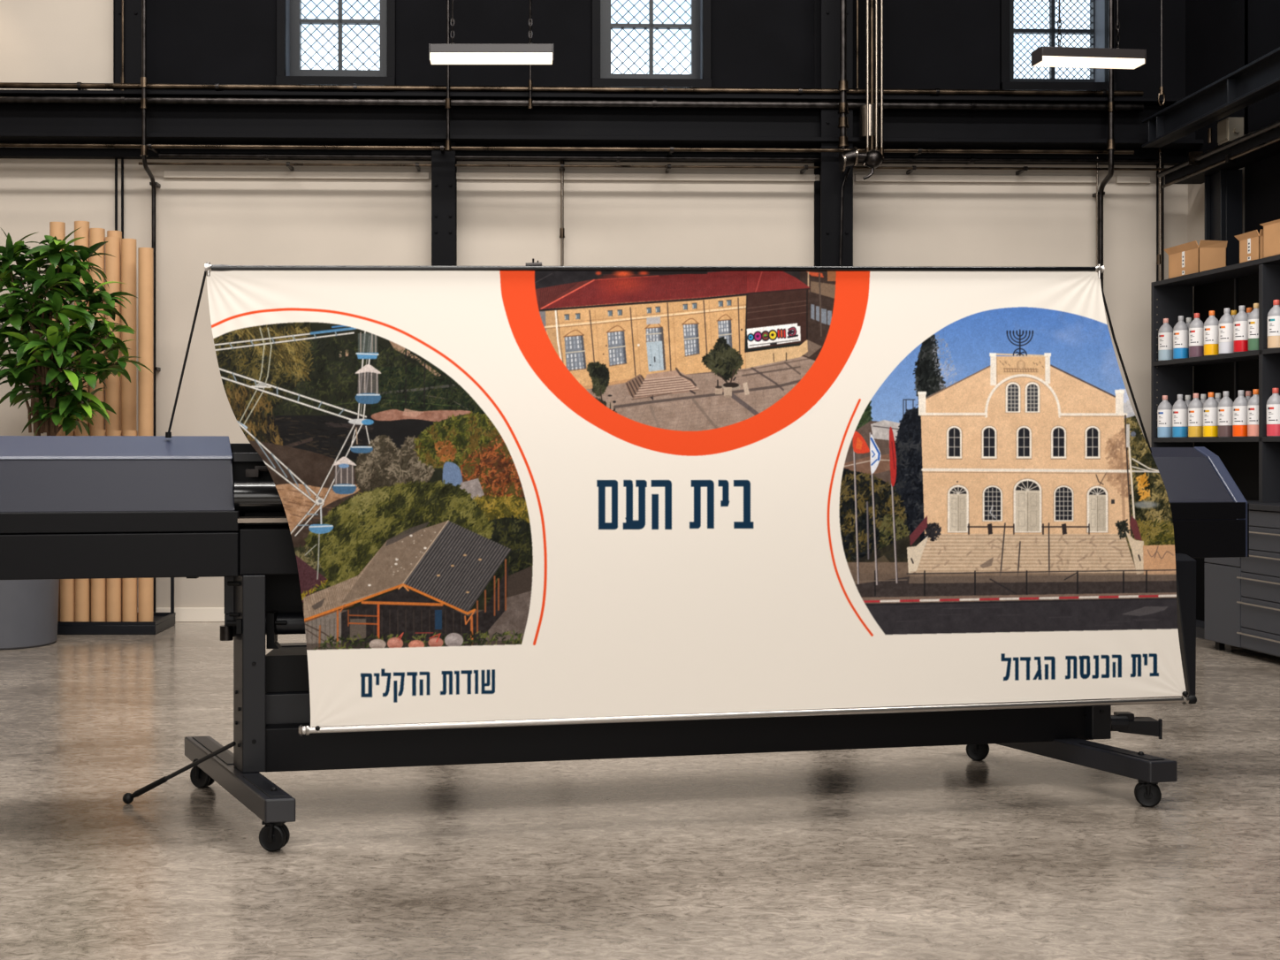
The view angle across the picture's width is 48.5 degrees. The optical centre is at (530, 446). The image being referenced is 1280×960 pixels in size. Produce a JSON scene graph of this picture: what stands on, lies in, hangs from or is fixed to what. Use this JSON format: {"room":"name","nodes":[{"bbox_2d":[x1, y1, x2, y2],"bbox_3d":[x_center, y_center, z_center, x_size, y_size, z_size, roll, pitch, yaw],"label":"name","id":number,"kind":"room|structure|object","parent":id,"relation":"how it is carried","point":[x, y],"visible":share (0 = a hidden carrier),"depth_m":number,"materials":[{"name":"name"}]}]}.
{"room":"print shop","nodes":[
{"label":"print shop","id":0,"kind":"room"},
{"bbox_2d":[0,0,1188,607],"bbox_3d":[-0.920,-2.950,11.933,13.175,8.800,0.360,0,0,-2],"label":"wall","id":1,"kind":"structure","parent":0,"point":[928,44],"depth_m":11.79,"materials":[{"name":"beige paint"}]},
{"bbox_2d":[114,158,117,230],"bbox_3d":[-3.412,-0.546,11.651,0.022,3.787,0.022,0,0,0],"label":"conduit pipe","id":2,"kind":"object","parent":1,"relation":"attached to","point":[116,159],"visible":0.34,"depth_m":11.64,"materials":[{"name":"black metal"}]},
{"bbox_2d":[121,158,123,238],"bbox_3d":[-3.361,-0.546,11.652,0.022,3.787,0.022,0,0,0],"label":"conduit pipe","id":3,"kind":"object","parent":1,"relation":"attached to","point":[122,159],"visible":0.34,"depth_m":11.64,"materials":[{"name":"black metal"}]},
{"bbox_2d":[139,0,160,612],"bbox_3d":[-3.086,-1.290,11.485,0.070,5.395,0.453,0,0,0],"label":"riser pipe","id":4,"kind":"object","parent":1,"relation":"attached to","point":[143,86],"visible":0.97,"depth_m":11.29,"materials":[{"name":"metal"}]},
{"bbox_2d":[155,607,224,621],"bbox_3d":[-0.970,1.392,11.757,13.066,0.115,0.030,0,0,-2],"label":"baseboard","id":5,"kind":"structure","parent":1,"relation":"attached to","point":[182,613],"depth_m":11.69,"materials":[{"name":"beige paint"}]},
{"bbox_2d":[275,0,396,84],"bbox_3d":[-1.608,-4.087,11.858,0.978,2.247,0.417,0,0,0],"label":"window","id":6,"kind":"structure","parent":1,"relation":"in","point":[290,22],"depth_m":11.96,"materials":[{"name":"black metal"}]},
{"bbox_2d":[559,160,564,266],"bbox_3d":[0.264,-0.529,11.748,0.047,3.774,0.047,0,0,0],"label":"conduit pipe","id":7,"kind":"object","parent":1,"relation":"attached to","point":[561,229],"visible":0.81,"depth_m":11.73,"materials":[{"name":"silver metal"}]},
{"bbox_2d":[0,89,1203,165],"bbox_3d":[-0.970,-2.617,11.592,13.074,0.490,0.320,0,0,-2],"label":"steel beam","id":8,"kind":"structure","parent":1,"relation":"attached to","point":[71,124],"depth_m":11.58,"materials":[{"name":"black metal"}]},
{"bbox_2d":[121,0,124,90],"bbox_3d":[-3.326,-3.434,11.543,0.038,1.284,0.038,0,0,0],"label":"conduit pipe","id":9,"kind":"object","parent":8,"relation":"on","point":[122,77],"visible":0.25,"depth_m":11.53,"materials":[{"name":"brown metal"}]},
{"bbox_2d":[114,0,141,90],"bbox_3d":[-3.294,-5.091,11.638,0.215,4.518,0.139,0,0,0],"label":"steel column","id":10,"kind":"structure","parent":8,"relation":"on","point":[132,8],"depth_m":11.58,"materials":[{"name":"black metal"}]},
{"bbox_2d":[444,0,451,151],"bbox_3d":[-0.661,-3.200,11.381,0.057,1.638,0.057,0,0,0],"label":"conduit pipe","id":11,"kind":"object","parent":8,"relation":"attached to","point":[447,107],"visible":0.93,"depth_m":11.37,"materials":[{"name":"metal"}]},
{"bbox_2d":[527,22,533,109],"bbox_3d":[0.000,-3.373,11.400,0.041,1.306,0.041,0,0,0],"label":"conduit pipe","id":12,"kind":"object","parent":8,"relation":"attached to","point":[529,88],"visible":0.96,"depth_m":11.39,"materials":[{"name":"metal"}]},
{"bbox_2d":[0,143,1134,157],"bbox_3d":[0.132,-2.407,11.597,9.596,0.047,0.374,0,0,-2],"label":"pipe","id":13,"kind":"object","parent":8,"relation":"attached to","point":[153,147],"visible":0.91,"depth_m":11.42,"materials":[{"name":"brown metal"}]},
{"bbox_2d":[0,82,1142,97],"bbox_3d":[0.171,-2.904,11.629,9.729,0.062,0.312,0,0,-2],"label":"pipe","id":14,"kind":"object","parent":8,"relation":"on","point":[1103,93],"visible":0.83,"depth_m":11.49,"materials":[{"name":"brown metal"}]},
{"bbox_2d":[856,0,858,88],"bbox_3d":[2.663,-3.491,11.517,0.020,1.152,0.020,0,0,0],"label":"conduit pipe","id":15,"kind":"object","parent":14,"relation":"attached to","point":[857,0],"visible":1,"depth_m":11.51,"materials":[{"name":"brown metal"}]},
{"bbox_2d":[0,95,1143,112],"bbox_3d":[0.171,-2.789,11.624,9.729,0.082,0.322,0,0,-2],"label":"pipe","id":16,"kind":"object","parent":8,"relation":"on","point":[123,100],"visible":0.85,"depth_m":11.48,"materials":[{"name":"metal"}]},
{"bbox_2d":[158,152,1158,164],"bbox_3d":[1.098,-2.379,11.729,8.269,0.051,0.166,0,0,-2],"label":"pipe","id":17,"kind":"object","parent":8,"relation":"attached to","point":[971,160],"visible":1,"depth_m":11.65,"materials":[{"name":"metal"}]},
{"bbox_2d":[838,104,883,265],"bbox_3d":[2.655,-2.117,11.419,0.348,1.283,0.249,0,0,-6],"label":"pipe manifold","id":18,"kind":"object","parent":8,"relation":"attached to","point":[873,158],"visible":0.99,"depth_m":11.40,"materials":[{"name":"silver metal"}]},
{"bbox_2d":[838,0,848,149],"bbox_3d":[2.516,-3.206,11.373,0.090,1.621,0.090,0,0,0],"label":"riser pipe","id":19,"kind":"object","parent":18,"relation":"attached to","point":[843,88],"visible":1,"depth_m":11.35,"materials":[{"name":"metal"}]},
{"bbox_2d":[861,0,869,166],"bbox_3d":[2.713,-3.149,11.419,0.067,1.767,0.049,0,0,0],"label":"riser pipe","id":20,"kind":"object","parent":18,"relation":"attached to","point":[867,2],"visible":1,"depth_m":11.41,"materials":[{"name":"silver metal"}]},
{"bbox_2d":[869,0,874,150],"bbox_3d":[2.751,-3.149,11.420,0.061,1.767,0.045,0,0,0],"label":"riser pipe","id":21,"kind":"object","parent":18,"relation":"attached to","point":[872,1],"visible":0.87,"depth_m":11.41,"materials":[{"name":"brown metal"}]},
{"bbox_2d":[874,0,878,150],"bbox_3d":[2.789,-3.150,11.421,0.054,1.766,0.042,0,0,0],"label":"riser pipe","id":22,"kind":"object","parent":18,"relation":"attached to","point":[876,148],"visible":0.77,"depth_m":11.41,"materials":[{"name":"silver metal"}]},
{"bbox_2d":[879,0,883,165],"bbox_3d":[2.834,-3.151,11.422,0.050,1.765,0.042,0,0,0],"label":"riser pipe","id":23,"kind":"object","parent":18,"relation":"attached to","point":[881,148],"visible":0.91,"depth_m":11.41,"materials":[{"name":"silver metal"}]},
{"bbox_2d":[1141,46,1279,147],"bbox_3d":[5.070,-2.550,7.275,0.160,0.220,8.550,0,0,0],"label":"steel beam","id":24,"kind":"structure","parent":8,"relation":"attached to","point":[1259,80],"depth_m":10.40,"materials":[{"name":"black metal"}]},
{"bbox_2d":[591,0,711,87],"bbox_3d":[1.010,-4.087,11.934,0.997,2.247,0.417,0,0,0],"label":"window","id":25,"kind":"structure","parent":1,"relation":"in","point":[700,26],"depth_m":12.04,"materials":[{"name":"black metal"}]},
{"bbox_2d":[138,161,1167,175],"bbox_3d":[1.054,-2.298,11.701,8.479,0.037,0.219,0,0,-2],"label":"conduit pipe","id":26,"kind":"object","parent":1,"relation":"attached to","point":[288,164],"visible":0.97,"depth_m":11.60,"materials":[{"name":"brown metal"}]},
{"bbox_2d":[163,170,1150,183],"bbox_3d":[1.099,-2.249,11.817,8.264,0.059,0.030,0,0,-2],"label":"trim","id":27,"kind":"structure","parent":1,"relation":"attached to","point":[167,174],"depth_m":11.80,"materials":[{"name":"beige paint"}]},
{"bbox_2d":[999,0,1116,90],"bbox_3d":[4.433,-4.087,12.033,0.967,2.247,0.416,0,0,0],"label":"window","id":28,"kind":"structure","parent":1,"relation":"in","point":[1098,32],"depth_m":12.14,"materials":[{"name":"black metal"}]},
{"bbox_2d":[1092,0,1115,289],"bbox_3d":[4.758,-1.319,11.722,0.073,5.510,0.440,0,0,6],"label":"riser pipe","id":29,"kind":"object","parent":1,"relation":"attached to","point":[1111,110],"visible":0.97,"depth_m":11.53,"materials":[{"name":"metal"}]},
{"bbox_2d":[1156,164,1164,281],"bbox_3d":[5.308,-0.536,11.924,0.038,3.972,0.061,0,0,0],"label":"trim","id":30,"kind":"structure","parent":1,"relation":"attached to","point":[1162,165],"depth_m":11.89,"materials":[{"name":"black paint"}]},
{"bbox_2d":[0,621,1279,959],"bbox_3d":[-0.970,1.525,3.150,13.660,0.150,18.900,0,0,0],"label":"floor","id":31,"kind":"structure","parent":0,"point":[923,852],"depth_m":5.17,"materials":[{"name":"concrete"}]},
{"bbox_2d":[0,227,153,649],"bbox_3d":[-3.568,-0.089,10.403,1.232,3.078,1.231,0,0,-43],"label":"potted plant","id":32,"kind":"object","parent":31,"relation":"on","point":[28,608],"visible":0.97,"depth_m":10.29,"materials":[{"name":"green plant"}]},
{"bbox_2d":[57,577,175,634],"bbox_3d":[-3.353,0.740,11.190,0.935,1.420,0.620,0,0,0],"label":"tube rack","id":33,"kind":"object","parent":31,"relation":"on","point":[162,621],"visible":0.52,"depth_m":10.88,"materials":[{"name":"black metal"}]},
{"bbox_2d":[49,221,65,621],"bbox_3d":[-3.735,-0.196,11.170,0.116,3.140,0.116,0,0,0],"label":"cardboard tube","id":34,"kind":"object","parent":33,"relation":"on","point":[57,229],"visible":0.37,"depth_m":11.12,"materials":[{"name":"brown cardboard"}]},
{"bbox_2d":[60,430,74,621],"bbox_3d":[-3.599,0.625,11.000,0.114,1.498,0.114,0,0,0],"label":"cardboard tube","id":35,"kind":"object","parent":33,"relation":"on","point":[66,585],"visible":0.22,"depth_m":10.95,"materials":[{"name":"brown cardboard"}]},
{"bbox_2d":[74,220,89,429],"bbox_3d":[-3.543,-0.200,11.170,0.116,3.147,0.116,0,0,0],"label":"cardboard tube","id":36,"kind":"object","parent":33,"relation":"on","point":[83,231],"visible":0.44,"depth_m":11.12,"materials":[{"name":"brown cardboard"}]},
{"bbox_2d":[74,429,90,621],"bbox_3d":[-3.486,0.623,11.000,0.114,1.501,0.114,0,0,0],"label":"cardboard tube","id":37,"kind":"object","parent":33,"relation":"on","point":[81,586],"visible":0.24,"depth_m":10.95,"materials":[{"name":"brown cardboard"}]},
{"bbox_2d":[89,228,105,621],"bbox_3d":[-3.421,-0.172,11.170,0.116,3.091,0.116,0,0,0],"label":"cardboard tube","id":38,"kind":"object","parent":33,"relation":"on","point":[96,235],"visible":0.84,"depth_m":11.12,"materials":[{"name":"brown cardboard"}]},
{"bbox_2d":[91,429,106,621],"bbox_3d":[-3.358,0.623,11.000,0.114,1.501,0.114,0,0,0],"label":"cardboard tube","id":39,"kind":"object","parent":33,"relation":"on","point":[98,586],"visible":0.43,"depth_m":10.95,"materials":[{"name":"brown cardboard"}]},
{"bbox_2d":[105,236,120,430],"bbox_3d":[-3.298,-0.137,11.170,0.116,3.022,0.116,0,0,0],"label":"cardboard tube","id":40,"kind":"object","parent":33,"relation":"on","point":[112,247],"visible":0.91,"depth_m":11.12,"materials":[{"name":"brown cardboard"}]},
{"bbox_2d":[106,430,121,621],"bbox_3d":[-3.238,0.625,11.000,0.114,1.498,0.114,0,0,0],"label":"cardboard tube","id":41,"kind":"object","parent":33,"relation":"on","point":[113,585],"visible":0.36,"depth_m":10.95,"materials":[{"name":"brown cardboard"}]},
{"bbox_2d":[106,230,121,430],"bbox_3d":[-3.329,-0.173,11.320,0.114,3.093,0.114,0,0,0],"label":"cardboard tube","id":42,"kind":"object","parent":33,"relation":"on","point":[110,233],"visible":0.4,"depth_m":11.30,"materials":[{"name":"brown cardboard"}]},
{"bbox_2d":[121,238,136,430],"bbox_3d":[-3.171,-0.130,11.170,0.116,3.008,0.116,0,0,0],"label":"cardboard tube","id":43,"kind":"object","parent":33,"relation":"on","point":[128,246],"visible":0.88,"depth_m":11.12,"materials":[{"name":"brown cardboard"}]},
{"bbox_2d":[121,430,137,621],"bbox_3d":[-3.114,0.625,11.000,0.114,1.498,0.114,0,0,0],"label":"cardboard tube","id":44,"kind":"object","parent":33,"relation":"on","point":[129,586],"visible":0.38,"depth_m":10.95,"materials":[{"name":"brown cardboard"}]},
{"bbox_2d":[137,247,153,621],"bbox_3d":[-2.991,-0.083,11.000,0.114,2.914,0.114,0,0,0],"label":"cardboard tube","id":45,"kind":"object","parent":33,"relation":"on","point":[145,255],"visible":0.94,"depth_m":10.95,"materials":[{"name":"brown cardboard"}]},
{"bbox_2d":[431,142,457,266],"bbox_3d":[-0.710,-0.516,11.653,0.194,3.932,0.258,0,0,0],"label":"steel column","id":46,"kind":"structure","parent":31,"relation":"on","point":[444,181],"depth_m":11.54,"materials":[{"name":"black metal"}]},
{"bbox_2d":[0,435,1249,852],"bbox_3d":[0.074,0.704,5.780,6.379,1.492,1.183,0,0,-9],"label":"printer","id":47,"kind":"object","parent":31,"relation":"on","point":[72,506],"visible":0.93,"depth_m":5.58,"materials":[{"name":"black plastic"}]},
{"bbox_2d":[265,642,310,725],"bbox_3d":[0.704,0.963,6.029,3.622,0.285,0.345,0,0,-10],"label":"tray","id":48,"kind":"object","parent":47,"relation":"on","point":[287,700],"depth_m":5.57,"materials":[{"name":"black paint"}]},
{"bbox_2d":[165,258,1196,735],"bbox_3d":[0.698,0.147,5.806,4.310,1.831,0.721,0,0,-10],"label":"printed banner","id":49,"kind":"object","parent":47,"relation":"attached to","point":[531,494],"visible":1,"depth_m":5.53,"materials":[{"name":"fabric"}]},
{"bbox_2d":[814,0,853,266],"bbox_3d":[2.510,-2.950,11.716,0.262,8.800,0.320,0,0,0],"label":"steel column","id":50,"kind":"structure","parent":31,"relation":"on","point":[827,190],"depth_m":11.57,"materials":[{"name":"black metal"}]},
{"bbox_2d":[1096,157,1098,266],"bbox_3d":[4.728,-0.490,11.797,0.020,3.842,0.016,0,0,0],"label":"conduit pipe","id":51,"kind":"object","parent":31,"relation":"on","point":[1097,163],"visible":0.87,"depth_m":11.79,"materials":[{"name":"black metal"}]},
{"bbox_2d":[1156,148,1163,281],"bbox_3d":[5.264,-0.546,11.833,0.055,3.977,0.044,0,0,0],"label":"conduit pipe","id":52,"kind":"object","parent":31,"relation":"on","point":[1160,150],"visible":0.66,"depth_m":11.82,"materials":[{"name":"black metal"}]},
{"bbox_2d":[1150,254,1279,645],"bbox_3d":[5.266,0.070,9.800,0.339,2.760,3.043,0,0,-5],"label":"shelving unit","id":53,"kind":"object","parent":31,"relation":"on","point":[1253,463],"visible":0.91,"depth_m":10.72,"materials":[{"name":"black metal"}]},
{"bbox_2d":[1157,395,1172,437],"bbox_3d":[5.026,-0.236,11.202,0.112,0.336,0.111,0,0,0],"label":"ink bottle","id":54,"kind":"object","parent":53,"relation":"on","point":[1164,410],"visible":0.94,"depth_m":11.16,"materials":[{"name":"grey plastic"}]},
{"bbox_2d":[1158,318,1173,360],"bbox_3d":[5.028,-0.844,11.189,0.112,0.336,0.111,0,0,0],"label":"ink bottle","id":55,"kind":"object","parent":53,"relation":"on","point":[1165,333],"visible":0.94,"depth_m":11.15,"materials":[{"name":"grey plastic"}]},
{"bbox_2d":[1172,394,1188,437],"bbox_3d":[5.046,-0.236,10.986,0.112,0.336,0.111,0,0,0],"label":"ink bottle","id":56,"kind":"object","parent":53,"relation":"on","point":[1179,408],"visible":0.98,"depth_m":10.94,"materials":[{"name":"grey plastic"}]},
{"bbox_2d":[1173,315,1188,359],"bbox_3d":[5.047,-0.844,10.973,0.112,0.336,0.111,0,0,0],"label":"ink bottle","id":57,"kind":"object","parent":53,"relation":"on","point":[1181,330],"visible":0.94,"depth_m":10.93,"materials":[{"name":"grey plastic"}]},
{"bbox_2d":[1184,395,1190,406],"bbox_3d":[5.175,-0.236,11.130,0.112,0.336,0.111,0,0,0],"label":"ink bottle","id":58,"kind":"object","parent":53,"relation":"on","point":[1187,401],"visible":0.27,"depth_m":11.11,"materials":[{"name":"grey plastic"}]},
{"bbox_2d":[1186,317,1191,358],"bbox_3d":[5.176,-0.844,11.117,0.112,0.336,0.111,0,0,0],"label":"ink bottle","id":59,"kind":"object","parent":53,"relation":"on","point":[1188,319],"visible":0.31,"depth_m":11.10,"materials":[{"name":"grey plastic"}]},
{"bbox_2d":[1163,239,1227,278],"bbox_3d":[5.119,-1.433,10.896,0.234,0.243,0.488,0,0,-5],"label":"cardboard box","id":60,"kind":"object","parent":53,"relation":"on","point":[1191,257],"visible":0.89,"depth_m":10.71,"materials":[{"name":"brown cardboard"}]},
{"bbox_2d":[1188,393,1203,437],"bbox_3d":[5.066,-0.236,10.766,0.112,0.336,0.111,0,0,0],"label":"ink bottle","id":61,"kind":"object","parent":53,"relation":"on","point":[1195,407],"visible":0.89,"depth_m":10.72,"materials":[{"name":"grey plastic"}]},
{"bbox_2d":[1188,312,1203,357],"bbox_3d":[5.067,-0.844,10.754,0.112,0.336,0.111,0,0,0],"label":"ink bottle","id":62,"kind":"object","parent":53,"relation":"on","point":[1196,327],"visible":0.85,"depth_m":10.71,"materials":[{"name":"grey plastic"}]},
{"bbox_2d":[1200,394,1206,403],"bbox_3d":[5.194,-0.236,10.915,0.112,0.336,0.111,0,0,0],"label":"ink bottle","id":63,"kind":"object","parent":53,"relation":"on","point":[1203,397],"visible":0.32,"depth_m":10.90,"materials":[{"name":"grey plastic"}]},
{"bbox_2d":[1203,392,1218,437],"bbox_3d":[5.084,-0.236,10.566,0.112,0.336,0.111,0,0,0],"label":"ink bottle","id":64,"kind":"object","parent":53,"relation":"on","point":[1210,427],"visible":0.93,"depth_m":10.52,"materials":[{"name":"grey plastic"}]},
{"bbox_2d":[1203,310,1219,356],"bbox_3d":[5.085,-0.844,10.554,0.112,0.336,0.111,0,0,0],"label":"ink bottle","id":65,"kind":"object","parent":53,"relation":"on","point":[1211,345],"visible":0.86,"depth_m":10.51,"materials":[{"name":"grey plastic"}]},
{"bbox_2d":[1215,393,1220,403],"bbox_3d":[5.212,-0.236,10.720,0.112,0.336,0.111,0,0,0],"label":"ink bottle","id":66,"kind":"object","parent":53,"relation":"on","point":[1217,395],"visible":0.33,"depth_m":10.70,"materials":[{"name":"grey plastic"}]},
{"bbox_2d":[1217,391,1233,437],"bbox_3d":[5.102,-0.236,10.373,0.112,0.336,0.111,0,0,0],"label":"ink bottle","id":67,"kind":"object","parent":53,"relation":"on","point":[1224,408],"visible":0.91,"depth_m":10.33,"materials":[{"name":"grey plastic"}]},
{"bbox_2d":[1218,307,1234,354],"bbox_3d":[5.103,-0.844,10.362,0.112,0.336,0.111,0,0,0],"label":"ink bottle","id":68,"kind":"object","parent":53,"relation":"on","point":[1225,326],"visible":0.86,"depth_m":10.32,"materials":[{"name":"grey plastic"}]},
{"bbox_2d":[1231,310,1236,318],"bbox_3d":[5.231,-0.844,10.515,0.112,0.336,0.111,0,0,0],"label":"ink bottle","id":69,"kind":"object","parent":53,"relation":"on","point":[1233,312],"visible":0.17,"depth_m":10.50,"materials":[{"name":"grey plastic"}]},
{"bbox_2d":[1232,389,1248,436],"bbox_3d":[5.119,-0.236,10.187,0.112,0.336,0.111,0,0,0],"label":"ink bottle","id":70,"kind":"object","parent":53,"relation":"on","point":[1239,406],"visible":0.79,"depth_m":10.15,"materials":[{"name":"grey plastic"}]},
{"bbox_2d":[1233,305,1248,352],"bbox_3d":[5.120,-0.844,10.177,0.112,0.336,0.111,0,0,0],"label":"ink bottle","id":71,"kind":"object","parent":53,"relation":"on","point":[1240,322],"visible":0.87,"depth_m":10.14,"materials":[{"name":"grey plastic"}]},
{"bbox_2d":[1234,228,1263,263],"bbox_3d":[5.188,-1.416,10.052,0.209,0.208,0.299,0,0,-5],"label":"cardboard box","id":72,"kind":"object","parent":53,"relation":"on","point":[1251,243],"visible":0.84,"depth_m":10.02,"materials":[{"name":"brown cardboard"}]},
{"bbox_2d":[1245,390,1251,400],"bbox_3d":[5.247,-0.236,10.334,0.112,0.336,0.111,0,0,0],"label":"ink bottle","id":73,"kind":"object","parent":53,"relation":"on","point":[1248,393],"visible":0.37,"depth_m":10.32,"materials":[{"name":"grey plastic"}]},
{"bbox_2d":[1246,307,1252,315],"bbox_3d":[5.248,-0.844,10.323,0.112,0.336,0.111,0,0,0],"label":"ink bottle","id":74,"kind":"object","parent":53,"relation":"on","point":[1249,310],"visible":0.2,"depth_m":10.31,"materials":[{"name":"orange plastic"}]},
{"bbox_2d":[1247,388,1258,436],"bbox_3d":[5.135,-0.236,10.008,0.112,0.336,0.111,0,0,0],"label":"ink bottle","id":75,"kind":"object","parent":53,"relation":"on","point":[1253,405],"visible":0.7,"depth_m":9.98,"materials":[{"name":"grey plastic"}]},
{"bbox_2d":[1248,303,1258,350],"bbox_3d":[5.136,-0.844,10.003,0.112,0.336,0.111,0,0,0],"label":"ink bottle","id":76,"kind":"object","parent":53,"relation":"on","point":[1253,316],"visible":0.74,"depth_m":9.97,"materials":[{"name":"grey plastic"}]},
{"bbox_2d":[1260,219,1279,258],"bbox_3d":[5.258,-1.433,9.566,0.258,0.243,0.682,0,0,-5],"label":"cardboard box","id":77,"kind":"object","parent":53,"relation":"on","point":[1271,230],"visible":1,"depth_m":9.77,"materials":[{"name":"brown cardboard"}]},
{"bbox_2d":[1266,388,1279,436],"bbox_3d":[5.155,-0.236,9.786,0.112,0.336,0.111,0,0,0],"label":"ink bottle","id":78,"kind":"object","parent":53,"relation":"on","point":[1273,403],"visible":1,"depth_m":9.75,"materials":[{"name":"grey plastic"}]},
{"bbox_2d":[1267,299,1279,348],"bbox_3d":[5.156,-0.844,9.776,0.112,0.336,0.111,0,0,0],"label":"ink bottle","id":79,"kind":"object","parent":53,"relation":"on","point":[1274,314],"visible":0.98,"depth_m":9.74,"materials":[{"name":"grey plastic"}]},
{"bbox_2d":[1204,169,1242,266],"bbox_3d":[5.445,-0.350,11.115,0.170,3.600,0.270,0,0,0],"label":"steel column","id":80,"kind":"structure","parent":31,"relation":"on","point":[1223,189],"depth_m":10.98,"materials":[{"name":"black metal"}]},
{"bbox_2d":[1164,119,1279,183],"bbox_3d":[5.350,-2.210,6.800,0.300,0.120,9.600,0,0,0],"label":"steel beam","id":81,"kind":"structure","parent":80,"relation":"on","point":[1272,149],"depth_m":10.66,"materials":[{"name":"black metal"}]},
{"bbox_2d":[1157,120,1279,177],"bbox_3d":[5.175,-2.240,7.310,0.090,0.100,8.620,0,0,0],"label":"pipe","id":82,"kind":"object","parent":81,"relation":"attached to","point":[1195,157],"visible":1,"depth_m":10.67,"materials":[{"name":"metal"}]},
{"bbox_2d":[1161,137,1279,188],"bbox_3d":[5.210,-2.140,7.310,0.060,0.060,8.620,0,0,0],"label":"pipe","id":83,"kind":"object","parent":81,"relation":"attached to","point":[1229,159],"visible":1,"depth_m":10.53,"materials":[{"name":"brown metal"}]},
{"bbox_2d":[1207,117,1243,145],"bbox_3d":[5.223,-2.360,10.617,0.174,0.180,0.234,0,0,0],"label":"junction box","id":84,"kind":"object","parent":81,"relation":"on","point":[1229,129],"visible":0.85,"depth_m":10.52,"materials":[{"name":"beige metal"}]},
{"bbox_2d":[1204,509,1279,656],"bbox_3d":[5.158,0.940,9.283,0.531,1.020,1.820,0,0,-5],"label":"base cabinet","id":85,"kind":"object","parent":31,"relation":"on","point":[1242,594],"visible":0.67,"depth_m":9.61,"materials":[{"name":"grey metal"}]},
{"bbox_2d":[1246,500,1279,511],"bbox_3d":[5.127,0.409,9.260,0.438,0.038,1.966,0,0,-5],"label":"countertop","id":86,"kind":"structure","parent":85,"relation":"on","point":[1253,505],"depth_m":9.51,"materials":[{"name":"black"}]},
{"bbox_2d":[1188,167,1244,244],"bbox_3d":[5.685,-2.950,2.900,0.250,8.800,18.400,0,0,0],"label":"wall","id":87,"kind":"structure","parent":0,"point":[1196,192],"depth_m":11.79,"materials":[{"name":"beige paint"}]},
{"bbox_2d":[1185,0,1279,234],"bbox_3d":[5.545,-2.950,4.485,0.030,8.800,14.970,0,0,0],"label":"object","id":88,"kind":"structure","parent":87,"relation":"attached to","point":[1222,37],"depth_m":10.96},
{"bbox_3d":[-0.970,-7.450,3.150,13.660,0.200,18.900,0,0,0],"label":"ceiling","id":89,"kind":"structure","parent":0,"visible":0},
{"bbox_2d":[428,0,553,64],"bbox_3d":[-0.291,-5.114,10.600,0.926,4.471,0.130,0,0,0],"label":"lamp","id":90,"kind":"object","parent":89,"relation":"hanging from","point":[452,53],"visible":1,"depth_m":10.54,"materials":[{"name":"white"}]},
{"bbox_2d":[430,52,552,64],"bbox_3d":[-0.291,-2.907,10.600,0.910,0.056,0.122,0,0,0],"label":"diffuser","id":91,"kind":"object","parent":90,"relation":"attached to","point":[436,57],"depth_m":10.54,"materials":[{"name":"beige plastic"}]},
{"bbox_2d":[1031,0,1146,68],"bbox_3d":[3.789,-4.970,9.600,0.738,4.761,0.150,0,0,-6],"label":"lamp","id":92,"kind":"object","parent":89,"relation":"hanging from","point":[1060,56],"visible":1,"depth_m":9.54,"materials":[{"name":"black"}]},
{"bbox_2d":[1033,55,1144,68],"bbox_3d":[3.789,-2.606,9.600,0.722,0.033,0.142,0,0,-6],"label":"diffuser","id":93,"kind":"object","parent":92,"relation":"attached to","point":[1112,62],"depth_m":9.55,"materials":[{"name":"beige plastic"}]},
{"bbox_2d":[1158,0,1165,106],"bbox_3d":[4.864,-4.987,10.900,0.056,4.727,0.036,0,0,0],"label":"rod","id":94,"kind":"object","parent":89,"relation":"hanging from","point":[1161,88],"visible":1,"depth_m":10.89,"materials":[{"name":"metal"}]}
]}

